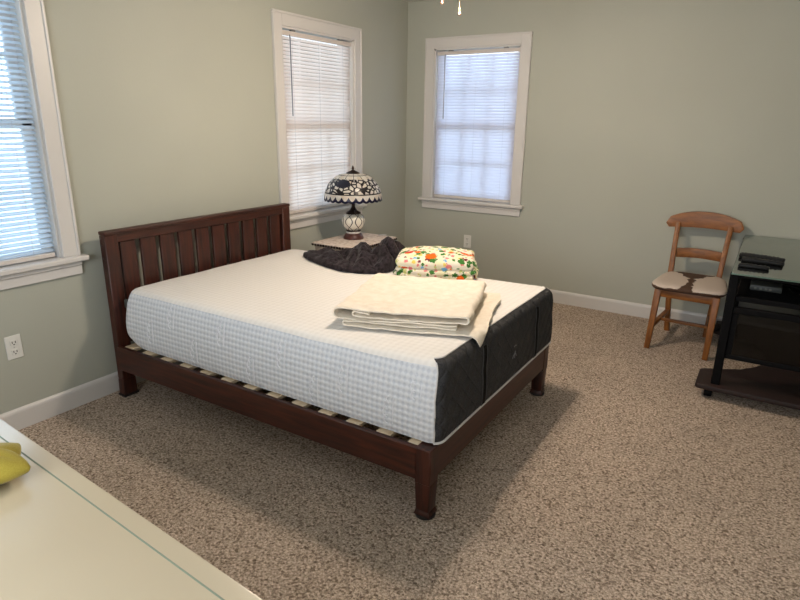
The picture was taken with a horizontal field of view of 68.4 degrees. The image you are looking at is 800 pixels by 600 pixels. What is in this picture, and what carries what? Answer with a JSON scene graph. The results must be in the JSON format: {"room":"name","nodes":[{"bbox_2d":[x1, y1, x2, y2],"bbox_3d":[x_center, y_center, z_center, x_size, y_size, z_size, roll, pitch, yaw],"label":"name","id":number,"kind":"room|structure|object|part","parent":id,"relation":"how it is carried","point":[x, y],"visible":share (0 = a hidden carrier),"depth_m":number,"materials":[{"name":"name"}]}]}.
{"room":"bedroom","nodes":[
{"label":"bedroom","id":0,"kind":"room"},
{"bbox_2d":[0,0,407,413],"bbox_3d":[-1.623,-0.677,2.989,0.140,2.440,6.100,11,20,30],"label":"wall","id":1,"kind":"structure","parent":0,"point":[167,107],"depth_m":3.27,"materials":[{"name":"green paint"}]},
{"bbox_2d":[4,334,23,360],"bbox_3d":[-1.828,0.224,2.791,0.010,0.116,0.072,11,20,30],"label":"wall outlet","id":2,"kind":"object","parent":1,"relation":"attached to","point":[13,344],"visible":1,"depth_m":2.79,"materials":[{"name":"white plastic"}]},
{"bbox_2d":[9,339,17,345],"bbox_3d":[-1.825,0.202,2.783,0.004,0.028,0.034,11,20,30],"label":"receptacle","id":3,"kind":"object","parent":2,"relation":"attached to","point":[12,342],"depth_m":2.78,"materials":[{"name":"white plastic"}]},
{"bbox_2d":[11,348,19,354],"bbox_3d":[-1.826,0.246,2.796,0.004,0.028,0.034,11,20,30],"label":"receptacle","id":4,"kind":"object","parent":2,"relation":"attached to","point":[14,351],"depth_m":2.80,"materials":[{"name":"white plastic"}]},
{"bbox_2d":[0,0,89,290],"bbox_3d":[-1.922,-0.723,2.439,0.212,1.445,1.018,11,20,30],"label":"window","id":5,"kind":"structure","parent":1,"relation":"in","point":[31,17],"depth_m":2.75,"materials":[{"name":"grey paint"}]},
{"bbox_3d":[-1.958,-1.022,2.375,0.028,0.638,0.768,11,20,30],"label":"sash","id":6,"kind":"part","parent":5,"relation":"part of","materials":[{"name":"white plastic"}]},
{"bbox_3d":[-1.940,-0.439,2.535,0.028,0.650,0.768,11,20,30],"label":"sash","id":7,"kind":"part","parent":5,"relation":"part of","materials":[{"name":"white plastic"}]},
{"bbox_2d":[0,0,54,265],"bbox_3d":[-1.892,-0.720,2.421,0.038,1.242,0.756,11,20,30],"label":"window blind","id":8,"kind":"object","parent":5,"relation":"attached to","point":[49,254],"visible":1,"depth_m":2.71,"materials":[{"name":"grey plastic"}]},
{"bbox_3d":[-1.751,-0.775,2.650,0.028,1.190,0.001,11,20,30],"label":"ladder cord","id":9,"kind":"part","parent":8,"relation":"part of","materials":[{"name":"white fabric"}]},
{"bbox_3d":[-1.904,-0.137,2.601,0.024,0.022,0.748,11,20,30],"label":"rail","id":10,"kind":"part","parent":8,"relation":"part of","materials":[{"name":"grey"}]},
{"bbox_3d":[-1.865,-0.759,2.392,0.024,1.347,0.962,11,20,30],"label":"casing","id":11,"kind":"part","parent":5,"relation":"part of","materials":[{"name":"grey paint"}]},
{"bbox_2d":[0,355,184,429],"bbox_3d":[-1.572,0.452,3.289,0.015,0.107,6.100,11,20,30],"label":"baseboard","id":12,"kind":"structure","parent":1,"relation":"attached to","point":[22,417],"depth_m":3.03,"materials":[{"name":"grey paint"}]},
{"bbox_2d":[271,8,366,229],"bbox_3d":[-0.629,-1.308,4.420,0.212,1.445,1.035,11,20,30],"label":"window","id":13,"kind":"structure","parent":1,"relation":"in","point":[281,20],"depth_m":4.29,"materials":[{"name":"grey paint"}]},
{"bbox_3d":[-0.665,-1.609,4.355,0.004,0.563,0.709,11,20,30],"label":"pane","id":14,"kind":"part","parent":13,"relation":"part of","materials":[{"name":"clear glass"}]},
{"bbox_2d":[282,30,350,213],"bbox_3d":[-0.600,-1.304,4.402,0.038,1.242,0.773,11,20,30],"label":"window blind","id":15,"kind":"object","parent":13,"relation":"attached to","point":[318,143],"visible":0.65,"depth_m":4.36,"materials":[{"name":"grey plastic"}]},
{"bbox_3d":[-0.612,-0.722,4.582,0.024,0.022,0.765,11,20,30],"label":"rail","id":16,"kind":"part","parent":15,"relation":"part of","materials":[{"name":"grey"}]},
{"bbox_2d":[18,302,799,599],"bbox_3d":[0.179,0.891,2.276,4.430,0.100,6.380,11,20,30],"label":"floor","id":17,"kind":"structure","parent":0,"point":[623,480],"depth_m":2.45,"materials":[{"name":"beige carpet"}]},
{"bbox_2d":[0,419,261,599],"bbox_3d":[-0.911,0.760,1.199,1.350,0.750,0.518,13,21,34],"label":"dresser","id":18,"kind":"object","parent":17,"relation":"on","point":[63,536],"visible":1,"depth_m":1.01,"materials":[{"name":"beige paint"}]},
{"bbox_2d":[0,443,30,484],"bbox_3d":[-0.851,0.334,1.187,0.176,0.073,0.184,11,20,30],"label":"star","id":19,"kind":"object","parent":18,"relation":"on","point":[13,465],"visible":1,"depth_m":1.18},
{"bbox_2d":[98,203,548,519],"bbox_3d":[-0.347,0.087,3.166,1.964,0.908,1.389,11,20,30],"label":"frame","id":20,"kind":"object","parent":17,"relation":"on","point":[422,461],"visible":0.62,"depth_m":2.99,"materials":[{"name":"brown wood"}]},
{"bbox_3d":[-1.493,0.087,3.128,0.052,0.877,0.078,11,20,30],"label":"post","id":21,"kind":"part","parent":20,"relation":"part of","materials":[{"name":"brown wood"}]},
{"bbox_3d":[-1.145,-0.467,3.531,0.043,0.045,1.358,11,20,30],"label":"headboard","id":22,"kind":"part","parent":20,"relation":"part of","materials":[{"name":"brown wood"}]},
{"bbox_3d":[-0.714,0.460,2.684,1.847,0.135,0.022,11,20,30],"label":"rail","id":23,"kind":"part","parent":20,"relation":"part of","materials":[{"name":"brown wood"}]},
{"bbox_3d":[-0.808,-0.223,4.177,0.052,0.877,0.078,11,20,30],"label":"post","id":24,"kind":"part","parent":20,"relation":"part of","materials":[{"name":"brown wood"}]},
{"bbox_2d":[124,249,552,444],"bbox_3d":[-0.308,0.079,3.158,1.912,0.330,1.343,11,20,30],"label":"mattress","id":25,"kind":"object","parent":20,"relation":"on","point":[268,322],"visible":0.9,"depth_m":2.61,"materials":[{"name":"white fabric"}]},
{"bbox_2d":[303,236,404,273],"bbox_3d":[-0.311,-0.308,3.586,0.697,0.180,0.433,5,17,12],"label":"throw blanket","id":26,"kind":"object","parent":25,"relation":"on","point":[360,259],"visible":0.98,"depth_m":3.49,"materials":[{"name":"grey fabric"}]},
{"bbox_2d":[333,273,500,346],"bbox_3d":[0.106,0.013,2.737,0.676,0.117,0.682,5,18,15],"label":"blanket","id":27,"kind":"object","parent":25,"relation":"on","point":[411,304],"visible":1,"depth_m":2.55,"materials":[{"name":"beige fabric"}]},
{"bbox_2d":[393,246,478,279],"bbox_3d":[0.212,-0.223,3.372,0.484,0.153,0.379,3,17,7],"label":"quilt","id":28,"kind":"object","parent":25,"relation":"on","point":[442,262],"visible":0.96,"depth_m":3.22,"materials":[{"name":"fabric"}]},
{"bbox_3d":[0.470,0.227,2.696,0.067,0.317,1.322,11,20,30],"label":"foot panel","id":29,"kind":"part","parent":25,"relation":"part of","materials":[{"name":"black fabric"}]},
{"bbox_3d":[0.100,0.683,2.246,0.069,0.290,0.068,11,20,30],"label":"leg","id":30,"kind":"part","parent":20,"relation":"part of","materials":[{"name":"brown wood"}]},
{"bbox_3d":[0.456,0.461,2.733,0.023,0.135,1.243,11,20,30],"label":"foot rail","id":31,"kind":"part","parent":20,"relation":"part of","materials":[{"name":"brown wood"}]},
{"bbox_3d":[0.776,0.377,3.283,0.069,0.290,0.068,11,20,30],"label":"leg","id":32,"kind":"part","parent":20,"relation":"part of","materials":[{"name":"brown wood"}]},
{"bbox_2d":[312,232,396,250],"bbox_3d":[-0.342,-0.171,4.544,0.414,0.600,0.559,11,20,30],"label":"nightstand","id":33,"kind":"object","parent":17,"relation":"on","point":[339,243],"visible":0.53,"depth_m":4.37,"materials":[{"name":"brown"}]},
{"bbox_2d":[324,166,381,239],"bbox_3d":[-0.351,-0.732,4.418,0.435,0.544,0.435,-1,17,-7],"label":"table lamp","id":34,"kind":"object","parent":33,"relation":"on","point":[352,187],"visible":1,"depth_m":4.27,"materials":[{"name":"multicoloured glass"}]},
{"bbox_3d":[-0.349,-0.842,4.385,0.435,0.198,0.435,11,20,30],"label":"lamp shade","id":35,"kind":"part","parent":34,"relation":"part of","materials":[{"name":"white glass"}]},
{"bbox_3d":[-0.353,-0.595,4.460,0.176,0.128,0.176,11,20,30],"label":"globe","id":36,"kind":"part","parent":34,"relation":"part of","materials":[{"name":"paint"}]},
{"bbox_2d":[644,211,743,360],"bbox_3d":[2.003,-0.130,4.045,0.492,0.876,0.648,11,20,30],"label":"dining chair","id":37,"kind":"object","parent":17,"relation":"on","point":[692,287],"visible":0.99,"depth_m":4.05,"materials":[{"name":"brown wood"}]},
{"bbox_3d":[1.709,0.124,3.981,0.055,0.418,0.068,11,20,30],"label":"leg","id":38,"kind":"part","parent":37,"relation":"part of","materials":[{"name":"brown wood"}]},
{"bbox_3d":[1.992,-0.167,4.309,0.075,0.790,0.153,11,20,30],"label":"leg","id":39,"kind":"part","parent":37,"relation":"part of","materials":[{"name":"brown wood"}]},
{"bbox_3d":[1.867,-0.022,3.838,0.351,0.053,0.022,12,20,33],"label":"seat rail","id":40,"kind":"part","parent":37,"relation":"part of","materials":[{"name":"brown wood"}]},
{"bbox_3d":[2.161,-0.561,4.170,0.492,0.121,0.070,11,20,30],"label":"crest rail","id":41,"kind":"part","parent":37,"relation":"part of","materials":[{"name":"brown wood"}]},
{"bbox_3d":[1.999,0.188,3.785,0.045,0.418,0.068,11,20,30],"label":"leg","id":42,"kind":"part","parent":37,"relation":"part of","materials":[{"name":"brown wood"}]},
{"bbox_3d":[2.243,-0.119,4.161,0.065,0.790,0.157,14,21,36],"label":"leg","id":43,"kind":"part","parent":37,"relation":"part of","materials":[{"name":"brown wood"}]},
{"bbox_2d":[695,235,799,409],"bbox_3d":[2.371,0.109,3.516,0.882,0.732,1.324,11,20,30],"label":"tv stand","id":44,"kind":"object","parent":17,"relation":"on","point":[762,328],"visible":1,"depth_m":3.16,"materials":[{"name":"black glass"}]},
{"bbox_2d":[714,324,720,331],"bbox_3d":[2.207,0.194,4.130,0.064,0.034,0.207,13,21,35],"label":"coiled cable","id":45,"kind":"object","parent":44,"relation":"on","point":[716,325],"visible":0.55,"depth_m":4.13,"materials":[{"name":"black plastic"}]},
{"bbox_3d":[1.763,0.160,3.194,0.044,0.636,0.044,11,20,30],"label":"post","id":46,"kind":"part","parent":44,"relation":"part of","materials":[{"name":"black"}]},
{"bbox_3d":[2.392,-0.125,4.158,0.044,0.636,0.044,11,20,30],"label":"post","id":47,"kind":"part","parent":44,"relation":"part of","materials":[{"name":"black metal"}]},
{"bbox_2d":[738,263,769,269],"bbox_3d":[1.894,-0.180,3.153,0.145,0.020,0.042,12,20,33],"label":"remote control","id":48,"kind":"object","parent":44,"relation":"on","point":[746,265],"visible":1,"depth_m":3.14,"materials":[{"name":"black plastic"}]},
{"bbox_2d":[741,257,783,265],"bbox_3d":[2.009,-0.215,3.265,0.200,0.024,0.048,13,21,36],"label":"remote control","id":49,"kind":"object","parent":44,"relation":"on","point":[744,259],"visible":1,"depth_m":3.25,"materials":[{"name":"black plastic"}]},
{"bbox_2d":[739,252,785,261],"bbox_3d":[2.063,-0.243,3.356,0.225,0.026,0.050,16,23,41],"label":"remote control","id":50,"kind":"object","parent":44,"relation":"on","point":[742,254],"visible":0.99,"depth_m":3.34,"materials":[{"name":"black plastic"}]},
{"bbox_3d":[2.063,0.359,3.055,0.670,0.025,0.026,11,20,30],"label":"cross rail","id":51,"kind":"part","parent":44,"relation":"part of","materials":[{"name":"black metal"}]},
{"bbox_3d":[2.076,0.236,3.011,0.644,0.239,0.006,11,20,30],"label":"smoked panel","id":52,"kind":"part","parent":44,"relation":"part of","materials":[{"name":"black glass"}]},
{"bbox_3d":[2.401,-0.231,3.396,0.782,0.010,1.322,11,20,30],"label":"glass","id":53,"kind":"part","parent":44,"relation":"part of","materials":[{"name":"clear glass"}]},
{"bbox_2d":[750,280,781,293],"bbox_3d":[2.027,-0.107,3.252,0.150,0.090,0.169,11,20,30],"label":"router","id":54,"kind":"object","parent":44,"relation":"on","point":[758,285],"visible":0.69,"depth_m":3.21,"materials":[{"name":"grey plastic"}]},
{"bbox_3d":[2.066,0.105,2.978,0.670,0.035,0.026,11,20,30],"label":"cross rail","id":55,"kind":"part","parent":44,"relation":"part of","materials":[{"name":"black"}]},
{"bbox_2d":[735,279,799,309],"bbox_3d":[2.183,-0.008,3.138,0.670,0.028,0.460,11,20,30],"label":"shelf","id":56,"kind":"object","parent":44,"relation":"attached to","point":[787,299],"depth_m":3.11,"materials":[{"name":"black"}]},
{"bbox_3d":[2.690,-0.108,3.957,0.670,0.500,0.018,11,20,30],"label":"modesty panel","id":57,"kind":"part","parent":44,"relation":"part of","materials":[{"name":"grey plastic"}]},
{"bbox_3d":[2.069,-0.074,2.925,0.678,0.023,0.024,11,20,30],"label":"rail","id":58,"kind":"part","parent":44,"relation":"part of","materials":[{"name":"black metal"}]},
{"bbox_2d":[402,0,426,1],"bbox_3d":[0.212,-1.538,1.537,4.430,0.100,6.380,11,20,30],"label":"ceiling","id":59,"kind":"structure","parent":0,"point":[402,0],"depth_m":5.00,"materials":[{"name":"grey paint"}]},
{"bbox_2d":[441,0,460,15],"bbox_3d":[0.331,-1.593,2.736,1.255,0.490,1.199,11,20,30],"label":"ceiling fan","id":60,"kind":"object","parent":59,"relation":"hanging from","point":[442,2],"visible":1,"depth_m":2.82,"materials":[{"name":"white"}]},
{"bbox_2d":[404,0,799,316],"bbox_3d":[1.851,-1.073,4.443,4.430,2.440,0.140,11,20,30],"label":"wall","id":61,"kind":"structure","parent":0,"point":[641,114],"depth_m":4.40,"materials":[{"name":"green paint"}]},
{"bbox_2d":[464,235,470,247],"bbox_3d":[0.608,-0.529,5.322,0.072,0.116,0.010,11,20,30],"label":"wall outlet","id":62,"kind":"object","parent":61,"relation":"attached to","point":[467,238],"visible":1,"depth_m":5.32,"materials":[{"name":"white plastic"}]},
{"bbox_2d":[418,31,532,216],"bbox_3d":[0.654,-1.491,5.081,1.010,1.445,0.212,11,20,30],"label":"window","id":63,"kind":"structure","parent":61,"relation":"in","point":[524,40],"depth_m":4.99,"materials":[{"name":"grey paint"}]},
{"bbox_2d":[434,47,519,202],"bbox_3d":[0.635,-1.485,5.051,0.748,1.242,0.038,11,20,30],"label":"window blind","id":64,"kind":"object","parent":63,"relation":"attached to","point":[475,126],"visible":0.99,"depth_m":5.04,"materials":[{"name":"grey plastic"}]},
{"bbox_3d":[0.630,-0.903,5.233,0.740,0.022,0.024,11,20,30],"label":"rail","id":65,"kind":"part","parent":64,"relation":"part of","materials":[{"name":"grey plastic"}]},
{"bbox_2d":[550,289,721,324],"bbox_3d":[1.794,0.062,4.720,4.150,0.107,0.015,11,20,30],"label":"baseboard","id":66,"kind":"structure","parent":61,"relation":"attached to","point":[561,297],"depth_m":4.73,"materials":[{"name":"grey paint"}]},
{"label":"outside","id":67,"kind":"structure","parent":0,"visible":0},
{"bbox_2d":[0,151,38,250],"bbox_3d":[-8.447,-1.115,11.064,60.000,0.200,60.000,11,20,30],"label":"ground","id":68,"kind":"structure","parent":67,"point":[0,151],"depth_m":15.68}
]}

